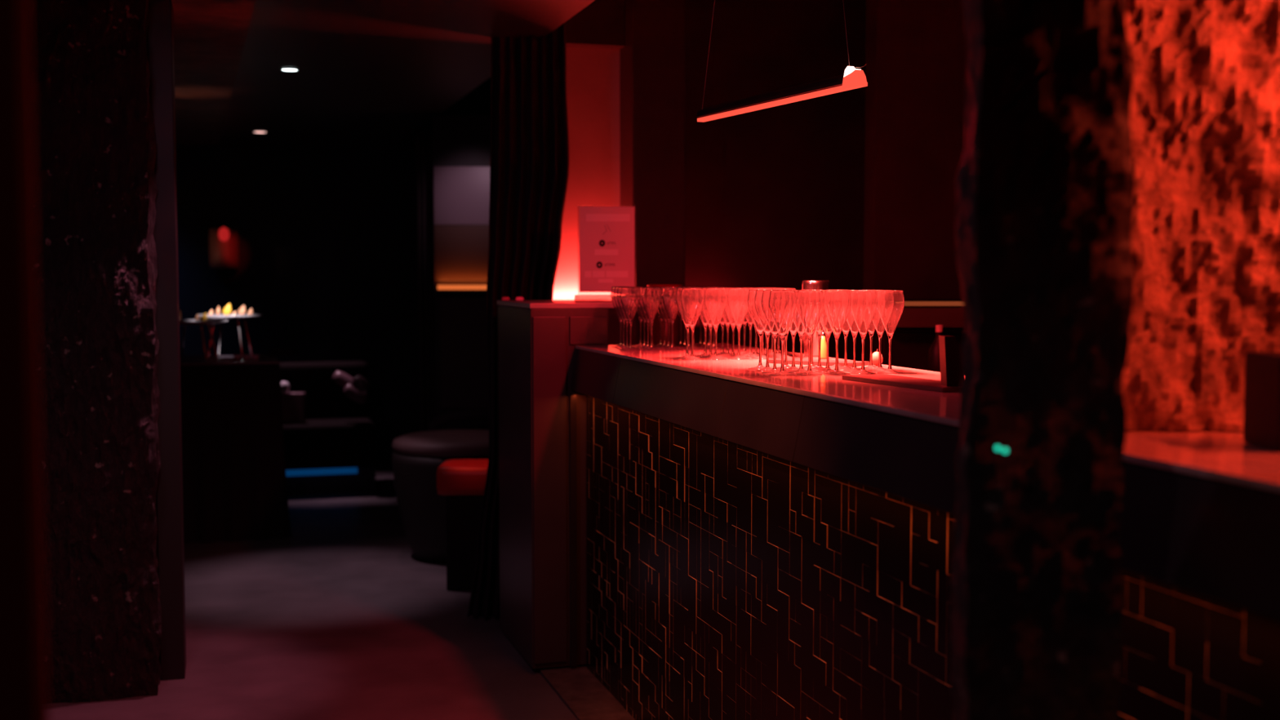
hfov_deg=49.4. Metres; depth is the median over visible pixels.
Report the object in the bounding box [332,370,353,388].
bolster
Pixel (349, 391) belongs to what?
bolster
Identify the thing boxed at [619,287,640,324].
bowl
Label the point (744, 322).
bowl
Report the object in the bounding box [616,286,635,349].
champagne flute
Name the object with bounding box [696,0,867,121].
pendant lamp
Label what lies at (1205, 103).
wall
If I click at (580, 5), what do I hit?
trim
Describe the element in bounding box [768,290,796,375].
champagne flute
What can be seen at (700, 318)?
champagne flute
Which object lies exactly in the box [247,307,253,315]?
slice
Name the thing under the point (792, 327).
bowl
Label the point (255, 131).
recessed light
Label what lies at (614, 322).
trim
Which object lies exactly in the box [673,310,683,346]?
champagne flute
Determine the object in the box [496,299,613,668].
pedestal
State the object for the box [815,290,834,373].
champagne flute
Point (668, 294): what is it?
bowl
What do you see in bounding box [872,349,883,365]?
candle
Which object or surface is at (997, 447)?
indicator light
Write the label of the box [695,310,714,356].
champagne flute
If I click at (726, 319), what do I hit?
bowl
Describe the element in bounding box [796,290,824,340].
bowl
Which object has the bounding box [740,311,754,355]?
champagne flute
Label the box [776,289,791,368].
champagne flute
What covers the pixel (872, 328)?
bowl
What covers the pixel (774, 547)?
bar counter
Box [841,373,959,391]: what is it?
serving board
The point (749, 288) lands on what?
bowl
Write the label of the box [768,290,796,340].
bowl
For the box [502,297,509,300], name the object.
light
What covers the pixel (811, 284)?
cocktail shaker
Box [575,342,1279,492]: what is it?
countertop
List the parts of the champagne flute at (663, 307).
stem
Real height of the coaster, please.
0.004 m
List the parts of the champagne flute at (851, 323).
stem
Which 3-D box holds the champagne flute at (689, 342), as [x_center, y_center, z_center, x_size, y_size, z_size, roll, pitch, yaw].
[0.168,-0.145,4.760,0.070,0.210,0.070,-1,4,-13]
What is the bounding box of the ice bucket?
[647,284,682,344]
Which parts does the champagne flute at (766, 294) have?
stem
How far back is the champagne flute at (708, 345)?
4.78 m
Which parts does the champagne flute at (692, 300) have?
stem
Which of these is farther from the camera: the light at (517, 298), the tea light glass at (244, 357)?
the tea light glass at (244, 357)
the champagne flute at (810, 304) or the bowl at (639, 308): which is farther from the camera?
the bowl at (639, 308)
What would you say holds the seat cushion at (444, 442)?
on the round ottoman
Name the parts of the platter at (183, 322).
leg, plate, leg, leg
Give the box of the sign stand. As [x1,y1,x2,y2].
[573,204,635,302]
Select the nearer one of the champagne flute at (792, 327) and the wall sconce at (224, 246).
the champagne flute at (792, 327)
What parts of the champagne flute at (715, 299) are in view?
stem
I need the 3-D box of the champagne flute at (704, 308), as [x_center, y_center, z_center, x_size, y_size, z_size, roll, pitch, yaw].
[0.213,-0.112,4.201,0.070,0.210,0.070,2,4,29]
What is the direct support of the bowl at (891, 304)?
on the champagne flute at (891, 304)
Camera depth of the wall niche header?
6.01 m
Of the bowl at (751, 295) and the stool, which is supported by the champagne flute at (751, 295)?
the bowl at (751, 295)
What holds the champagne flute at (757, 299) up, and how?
on the bar counter at (774, 547)
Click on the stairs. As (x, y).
(334, 451)
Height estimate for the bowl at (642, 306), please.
0.126 m
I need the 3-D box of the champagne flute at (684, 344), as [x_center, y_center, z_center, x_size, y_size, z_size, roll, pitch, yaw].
[0.157,-0.150,4.834,0.070,0.210,0.070,0,3,6]
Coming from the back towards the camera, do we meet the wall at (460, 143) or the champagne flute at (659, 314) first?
the wall at (460, 143)
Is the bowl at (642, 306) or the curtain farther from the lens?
the curtain
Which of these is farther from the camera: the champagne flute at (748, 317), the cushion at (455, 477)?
the cushion at (455, 477)
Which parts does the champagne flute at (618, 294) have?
stem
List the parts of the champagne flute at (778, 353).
stem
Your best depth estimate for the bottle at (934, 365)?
4.94 m
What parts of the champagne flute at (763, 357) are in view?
stem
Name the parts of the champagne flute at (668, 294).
stem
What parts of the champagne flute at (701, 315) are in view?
stem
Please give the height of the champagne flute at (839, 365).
0.210 m
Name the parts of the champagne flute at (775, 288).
stem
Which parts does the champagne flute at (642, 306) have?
stem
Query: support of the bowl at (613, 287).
on the champagne flute at (612, 287)
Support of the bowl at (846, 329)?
on the champagne flute at (846, 329)
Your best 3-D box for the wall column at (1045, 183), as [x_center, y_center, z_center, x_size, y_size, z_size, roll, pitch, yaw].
[0.519,0.121,1.815,0.231,2.400,0.202,0,3,6]
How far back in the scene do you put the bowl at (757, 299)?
3.60 m
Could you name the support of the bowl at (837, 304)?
on the champagne flute at (837, 304)
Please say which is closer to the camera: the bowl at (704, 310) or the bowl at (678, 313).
the bowl at (704, 310)
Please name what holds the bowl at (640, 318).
on the champagne flute at (640, 318)
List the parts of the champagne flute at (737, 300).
stem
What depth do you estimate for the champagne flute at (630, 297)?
4.61 m
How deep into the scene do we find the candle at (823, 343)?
4.14 m
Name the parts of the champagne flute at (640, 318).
stem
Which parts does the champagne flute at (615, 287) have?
stem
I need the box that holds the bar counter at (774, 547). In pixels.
[569,342,1279,719]
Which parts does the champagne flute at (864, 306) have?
stem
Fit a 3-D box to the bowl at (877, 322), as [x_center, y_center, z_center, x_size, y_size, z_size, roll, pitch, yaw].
[0.625,-0.118,3.616,0.070,0.126,0.070,2,4,33]
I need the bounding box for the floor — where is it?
[48,459,586,719]
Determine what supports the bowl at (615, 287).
on the champagne flute at (615, 287)
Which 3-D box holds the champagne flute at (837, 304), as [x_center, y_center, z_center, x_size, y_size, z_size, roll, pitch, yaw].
[0.497,-0.070,3.509,0.070,0.210,0.070,3,4,39]
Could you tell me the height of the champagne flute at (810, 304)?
0.210 m
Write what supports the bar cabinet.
on the floor
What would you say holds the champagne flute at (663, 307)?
on the bar counter at (774, 547)
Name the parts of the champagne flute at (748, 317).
stem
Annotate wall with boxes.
[0,0,48,719]
[176,77,490,460]
[431,115,490,430]
[684,0,866,361]
[863,0,967,361]
[1122,0,1279,431]
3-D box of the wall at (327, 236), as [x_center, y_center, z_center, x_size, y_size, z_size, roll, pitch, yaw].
[-4.024,-0.737,10.188,6.750,3.100,0.150,-1,4,-17]
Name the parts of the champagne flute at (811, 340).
stem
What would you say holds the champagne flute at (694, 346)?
on the bar counter at (774, 547)
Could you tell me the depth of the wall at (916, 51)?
5.70 m
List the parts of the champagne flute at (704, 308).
stem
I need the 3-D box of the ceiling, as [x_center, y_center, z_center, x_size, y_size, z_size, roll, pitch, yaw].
[-2.755,-1.244,3.792,5.514,0.115,13.350,-1,4,-17]
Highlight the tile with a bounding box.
[540,666,635,719]
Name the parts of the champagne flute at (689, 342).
stem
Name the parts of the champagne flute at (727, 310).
stem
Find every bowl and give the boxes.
[610,286,622,322]
[613,286,625,322]
[616,286,635,323]
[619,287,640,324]
[635,286,645,322]
[635,308,642,321]
[639,286,657,323]
[640,286,662,324]
[657,286,666,322]
[657,309,662,321]
[659,286,670,323]
[662,286,681,324]
[675,288,689,329]
[677,310,682,321]
[680,288,704,330]
[684,286,702,288]
[699,310,707,328]
[702,288,712,328]
[704,288,728,330]
[705,286,723,288]
[713,287,732,327]
[722,311,730,328]
[724,288,735,328]
[727,288,749,329]
[735,287,754,327]
[745,311,753,328]
[747,288,755,328]
[747,289,764,336]
[751,288,773,289]
[754,289,779,337]
[761,290,777,339]
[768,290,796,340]
[774,288,795,289]
[782,289,805,337]
[792,290,805,338]
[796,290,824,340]
[808,289,831,337]
[819,290,831,338]
[823,290,851,339]
[834,289,849,337]
[844,289,862,337]
[850,290,877,339]
[862,289,875,336]
[868,289,892,337]
[877,290,904,339]
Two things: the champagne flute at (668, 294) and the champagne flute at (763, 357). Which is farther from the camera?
the champagne flute at (668, 294)
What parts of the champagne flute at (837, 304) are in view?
stem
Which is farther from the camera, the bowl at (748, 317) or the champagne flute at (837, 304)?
the bowl at (748, 317)
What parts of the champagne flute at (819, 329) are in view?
stem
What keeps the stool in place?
on the floor
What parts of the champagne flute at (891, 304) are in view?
stem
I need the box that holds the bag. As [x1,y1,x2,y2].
[280,381,305,423]
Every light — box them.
[251,130,268,133]
[279,66,300,71]
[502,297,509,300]
[515,297,523,300]
[995,445,1000,450]
[1002,448,1008,453]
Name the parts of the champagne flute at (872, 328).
stem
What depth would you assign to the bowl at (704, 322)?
4.27 m
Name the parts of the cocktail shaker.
lid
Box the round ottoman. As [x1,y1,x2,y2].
[391,429,488,564]
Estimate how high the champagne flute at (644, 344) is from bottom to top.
0.210 m
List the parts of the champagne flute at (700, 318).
stem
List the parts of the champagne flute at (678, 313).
stem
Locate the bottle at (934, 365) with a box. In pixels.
[928,324,942,372]
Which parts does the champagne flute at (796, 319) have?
stem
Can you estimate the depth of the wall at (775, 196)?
6.53 m
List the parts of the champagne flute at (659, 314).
stem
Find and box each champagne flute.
[610,286,622,346]
[613,286,627,348]
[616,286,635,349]
[619,287,640,351]
[631,308,643,346]
[635,286,646,347]
[638,286,657,349]
[640,286,662,350]
[653,309,666,346]
[656,286,666,347]
[659,286,678,348]
[662,286,681,350]
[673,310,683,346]
[675,288,690,358]
[675,324,690,347]
[680,286,691,348]
[680,288,704,359]
[684,286,702,349]
[694,315,702,346]
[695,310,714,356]
[695,327,707,346]
[699,286,715,348]
[699,288,720,358]
[704,288,728,359]
[705,286,723,349]
[712,287,732,355]
[717,311,730,356]
[722,288,737,358]
[727,288,749,359]
[734,287,754,355]
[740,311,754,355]
[746,288,759,357]
[747,289,764,369]
[751,288,773,359]
[754,289,779,371]
[756,287,776,354]
[761,290,787,373]
[764,287,776,355]
[768,288,784,357]
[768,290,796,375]
[774,288,795,358]
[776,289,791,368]
[782,289,805,371]
[788,290,806,373]
[796,290,824,375]
[803,289,817,368]
[806,289,831,370]
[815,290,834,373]
[823,290,851,374]
[825,289,843,368]
[833,289,851,370]
[841,289,862,372]
[849,290,877,373]
[858,289,876,369]
[866,289,892,371]
[877,290,904,373]
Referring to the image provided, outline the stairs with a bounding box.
[280,360,376,495]
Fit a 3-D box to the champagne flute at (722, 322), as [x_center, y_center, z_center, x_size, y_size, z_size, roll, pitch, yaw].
[0.259,-0.122,4.367,0.070,0.210,0.070,-3,5,-44]
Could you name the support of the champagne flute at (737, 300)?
on the bar counter at (774, 547)
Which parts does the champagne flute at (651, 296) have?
stem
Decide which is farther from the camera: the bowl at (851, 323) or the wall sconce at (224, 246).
the wall sconce at (224, 246)
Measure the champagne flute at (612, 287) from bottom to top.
0.210 m
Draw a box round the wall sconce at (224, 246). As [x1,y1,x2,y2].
[208,226,239,268]
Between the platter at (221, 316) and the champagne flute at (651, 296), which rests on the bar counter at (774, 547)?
the champagne flute at (651, 296)
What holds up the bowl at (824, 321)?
on the champagne flute at (824, 321)
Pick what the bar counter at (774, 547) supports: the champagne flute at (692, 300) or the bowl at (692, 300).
the champagne flute at (692, 300)
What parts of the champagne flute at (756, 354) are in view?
stem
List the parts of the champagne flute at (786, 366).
stem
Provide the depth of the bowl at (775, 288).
4.15 m
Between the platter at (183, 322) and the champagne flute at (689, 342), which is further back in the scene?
the platter at (183, 322)
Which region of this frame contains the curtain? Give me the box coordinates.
[466,22,568,619]
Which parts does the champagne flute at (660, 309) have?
stem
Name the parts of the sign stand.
text panel, text panel, text panel, text panel, acrylic frame, heading panel, text panel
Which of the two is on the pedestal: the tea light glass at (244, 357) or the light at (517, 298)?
the light at (517, 298)
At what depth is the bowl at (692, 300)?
4.08 m
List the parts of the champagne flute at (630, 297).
stem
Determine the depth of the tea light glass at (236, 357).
7.66 m
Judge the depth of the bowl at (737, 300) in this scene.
4.12 m
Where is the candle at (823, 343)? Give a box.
[817,332,826,359]
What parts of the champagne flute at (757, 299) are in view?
stem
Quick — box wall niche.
[552,46,620,300]
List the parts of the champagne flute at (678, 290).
stem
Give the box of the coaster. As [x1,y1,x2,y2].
[738,373,770,377]
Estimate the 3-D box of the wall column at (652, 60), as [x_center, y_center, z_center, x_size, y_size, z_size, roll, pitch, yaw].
[0.026,-0.496,6.214,0.240,3.100,0.400,-1,4,-17]
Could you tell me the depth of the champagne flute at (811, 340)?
3.73 m
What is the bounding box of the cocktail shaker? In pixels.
[801,280,830,355]
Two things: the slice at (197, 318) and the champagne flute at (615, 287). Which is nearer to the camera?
the champagne flute at (615, 287)
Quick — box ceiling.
[171,0,579,149]
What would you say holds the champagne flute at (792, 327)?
on the bar counter at (774, 547)
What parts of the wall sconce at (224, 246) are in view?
bulb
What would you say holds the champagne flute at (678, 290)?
on the bar counter at (774, 547)
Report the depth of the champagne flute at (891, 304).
3.52 m
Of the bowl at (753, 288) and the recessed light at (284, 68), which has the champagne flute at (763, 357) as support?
the bowl at (753, 288)
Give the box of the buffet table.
[180,354,292,543]
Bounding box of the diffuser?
[697,81,867,121]
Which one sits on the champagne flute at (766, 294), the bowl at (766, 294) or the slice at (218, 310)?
the bowl at (766, 294)
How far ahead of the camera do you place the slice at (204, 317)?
7.72 m
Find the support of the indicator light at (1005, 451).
attached to the wall column at (1045, 183)
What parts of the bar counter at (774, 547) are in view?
fascia panel, fascia panel, fascia panel, fascia panel, fascia panel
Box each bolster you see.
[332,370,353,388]
[342,383,368,404]
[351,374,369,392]
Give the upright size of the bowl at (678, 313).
0.126 m
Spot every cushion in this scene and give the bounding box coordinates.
[391,429,488,457]
[436,458,488,495]
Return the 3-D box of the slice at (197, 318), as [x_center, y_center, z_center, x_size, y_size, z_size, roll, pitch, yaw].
[-2.481,-0.239,7.788,0.030,0.042,0.018,3,5,44]
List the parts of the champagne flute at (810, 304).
stem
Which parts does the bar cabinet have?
ledge panel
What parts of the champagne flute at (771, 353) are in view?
stem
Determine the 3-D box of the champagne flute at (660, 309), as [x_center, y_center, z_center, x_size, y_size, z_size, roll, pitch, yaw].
[0.086,-0.149,4.815,0.070,0.210,0.070,-1,4,-8]
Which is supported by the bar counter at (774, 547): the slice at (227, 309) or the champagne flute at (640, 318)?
the champagne flute at (640, 318)
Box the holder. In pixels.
[938,335,962,386]
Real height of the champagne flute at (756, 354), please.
0.210 m
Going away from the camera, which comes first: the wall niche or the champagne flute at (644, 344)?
the champagne flute at (644, 344)
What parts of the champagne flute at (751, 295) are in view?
stem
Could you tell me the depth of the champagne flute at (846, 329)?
3.67 m
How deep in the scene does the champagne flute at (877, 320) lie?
3.61 m
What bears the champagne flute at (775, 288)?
on the bar counter at (774, 547)
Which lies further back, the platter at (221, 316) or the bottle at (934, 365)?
the platter at (221, 316)
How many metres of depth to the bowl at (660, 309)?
4.80 m
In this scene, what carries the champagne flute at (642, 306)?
on the bar counter at (774, 547)
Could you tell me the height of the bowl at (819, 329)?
0.126 m
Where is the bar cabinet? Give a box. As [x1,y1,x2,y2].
[872,298,964,370]
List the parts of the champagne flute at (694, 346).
stem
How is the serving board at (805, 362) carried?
on the bar counter at (774, 547)
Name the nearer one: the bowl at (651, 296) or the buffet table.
the bowl at (651, 296)
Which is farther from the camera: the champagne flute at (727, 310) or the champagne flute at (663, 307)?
the champagne flute at (663, 307)
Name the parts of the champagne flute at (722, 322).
stem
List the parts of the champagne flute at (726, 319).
stem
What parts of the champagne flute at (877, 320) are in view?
stem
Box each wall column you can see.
[29,0,162,703]
[619,0,685,344]
[950,0,1135,719]
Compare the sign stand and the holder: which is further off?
the sign stand
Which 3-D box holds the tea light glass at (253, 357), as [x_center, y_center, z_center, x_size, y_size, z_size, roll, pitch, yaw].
[-2.124,-0.013,7.672,0.044,0.029,0.044,0,3,0]
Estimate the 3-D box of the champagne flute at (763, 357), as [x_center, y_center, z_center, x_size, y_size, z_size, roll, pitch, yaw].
[0.366,-0.110,4.165,0.070,0.210,0.070,2,4,26]
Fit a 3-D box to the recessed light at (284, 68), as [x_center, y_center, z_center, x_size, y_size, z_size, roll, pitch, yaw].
[-1.643,-1.362,6.525,0.097,0.007,0.097,0,3,0]
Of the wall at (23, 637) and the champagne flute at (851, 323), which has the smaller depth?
the wall at (23, 637)
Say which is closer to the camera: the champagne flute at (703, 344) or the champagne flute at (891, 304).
the champagne flute at (891, 304)
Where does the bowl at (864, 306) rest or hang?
on the champagne flute at (864, 306)
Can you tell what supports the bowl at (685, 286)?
on the champagne flute at (694, 346)
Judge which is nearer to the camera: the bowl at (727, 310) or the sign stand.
the bowl at (727, 310)
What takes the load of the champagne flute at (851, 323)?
on the bar counter at (774, 547)
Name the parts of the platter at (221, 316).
leg, leg, plate, leg, leg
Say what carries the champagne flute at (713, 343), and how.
on the bar counter at (774, 547)
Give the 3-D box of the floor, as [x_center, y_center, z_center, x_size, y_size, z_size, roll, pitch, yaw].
[0.000,1.125,5.077,12.000,0.001,15.000,0,3,0]
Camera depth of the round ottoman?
6.84 m
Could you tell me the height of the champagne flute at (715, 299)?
0.210 m
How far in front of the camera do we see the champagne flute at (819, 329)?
3.65 m
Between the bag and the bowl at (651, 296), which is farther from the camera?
the bag
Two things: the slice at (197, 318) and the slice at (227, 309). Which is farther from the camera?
the slice at (227, 309)
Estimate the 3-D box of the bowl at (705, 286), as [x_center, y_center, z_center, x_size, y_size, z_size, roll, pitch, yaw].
[0.251,-0.184,4.702,0.070,0.126,0.070,1,4,23]
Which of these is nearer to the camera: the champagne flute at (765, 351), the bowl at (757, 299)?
the bowl at (757, 299)
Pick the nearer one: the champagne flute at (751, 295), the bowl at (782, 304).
the bowl at (782, 304)
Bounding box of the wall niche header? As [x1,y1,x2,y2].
[565,0,625,48]
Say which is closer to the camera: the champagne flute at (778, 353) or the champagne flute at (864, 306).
the champagne flute at (864, 306)
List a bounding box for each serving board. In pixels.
[768,358,869,366]
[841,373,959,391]
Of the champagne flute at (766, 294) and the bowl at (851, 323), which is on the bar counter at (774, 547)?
the champagne flute at (766, 294)
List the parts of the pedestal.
panel, corner trim, panel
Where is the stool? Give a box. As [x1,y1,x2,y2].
[436,458,488,590]
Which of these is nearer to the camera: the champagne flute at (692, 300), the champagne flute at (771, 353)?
the champagne flute at (692, 300)
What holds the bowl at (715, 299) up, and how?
on the champagne flute at (715, 299)
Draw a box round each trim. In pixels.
[146,0,186,680]
[385,0,595,149]
[608,307,625,345]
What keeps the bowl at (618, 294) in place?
on the champagne flute at (618, 294)
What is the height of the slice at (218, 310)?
0.052 m
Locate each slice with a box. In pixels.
[195,313,199,320]
[200,312,207,321]
[215,306,220,315]
[222,303,231,315]
[237,305,245,315]
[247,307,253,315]
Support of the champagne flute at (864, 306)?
on the bar counter at (774, 547)
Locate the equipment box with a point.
(1261, 425)
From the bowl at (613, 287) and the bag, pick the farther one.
the bag
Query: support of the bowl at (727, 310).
on the champagne flute at (727, 310)
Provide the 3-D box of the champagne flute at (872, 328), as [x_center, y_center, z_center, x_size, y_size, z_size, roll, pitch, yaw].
[0.614,-0.081,3.693,0.070,0.210,0.070,0,3,2]
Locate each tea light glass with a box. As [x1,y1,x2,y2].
[233,355,241,359]
[241,355,249,359]
[250,355,258,359]
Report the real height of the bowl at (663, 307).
0.126 m
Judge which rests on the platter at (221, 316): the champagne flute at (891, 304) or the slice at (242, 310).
the slice at (242, 310)
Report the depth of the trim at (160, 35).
4.87 m
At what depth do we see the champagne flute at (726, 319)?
4.29 m
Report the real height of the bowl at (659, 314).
0.126 m
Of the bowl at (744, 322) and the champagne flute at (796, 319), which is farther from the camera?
the bowl at (744, 322)
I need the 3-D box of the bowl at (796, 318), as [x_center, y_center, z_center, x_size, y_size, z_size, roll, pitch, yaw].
[0.413,-0.115,3.561,0.070,0.126,0.070,-2,4,-27]
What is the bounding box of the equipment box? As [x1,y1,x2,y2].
[1243,351,1279,451]
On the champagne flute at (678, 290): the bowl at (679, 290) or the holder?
the bowl at (679, 290)
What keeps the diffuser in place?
attached to the pendant lamp at (852, 78)
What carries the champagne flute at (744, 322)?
on the bar counter at (774, 547)
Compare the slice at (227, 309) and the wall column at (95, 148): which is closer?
the wall column at (95, 148)
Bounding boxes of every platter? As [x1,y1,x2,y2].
[179,319,227,359]
[198,313,262,357]
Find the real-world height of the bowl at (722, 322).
0.126 m

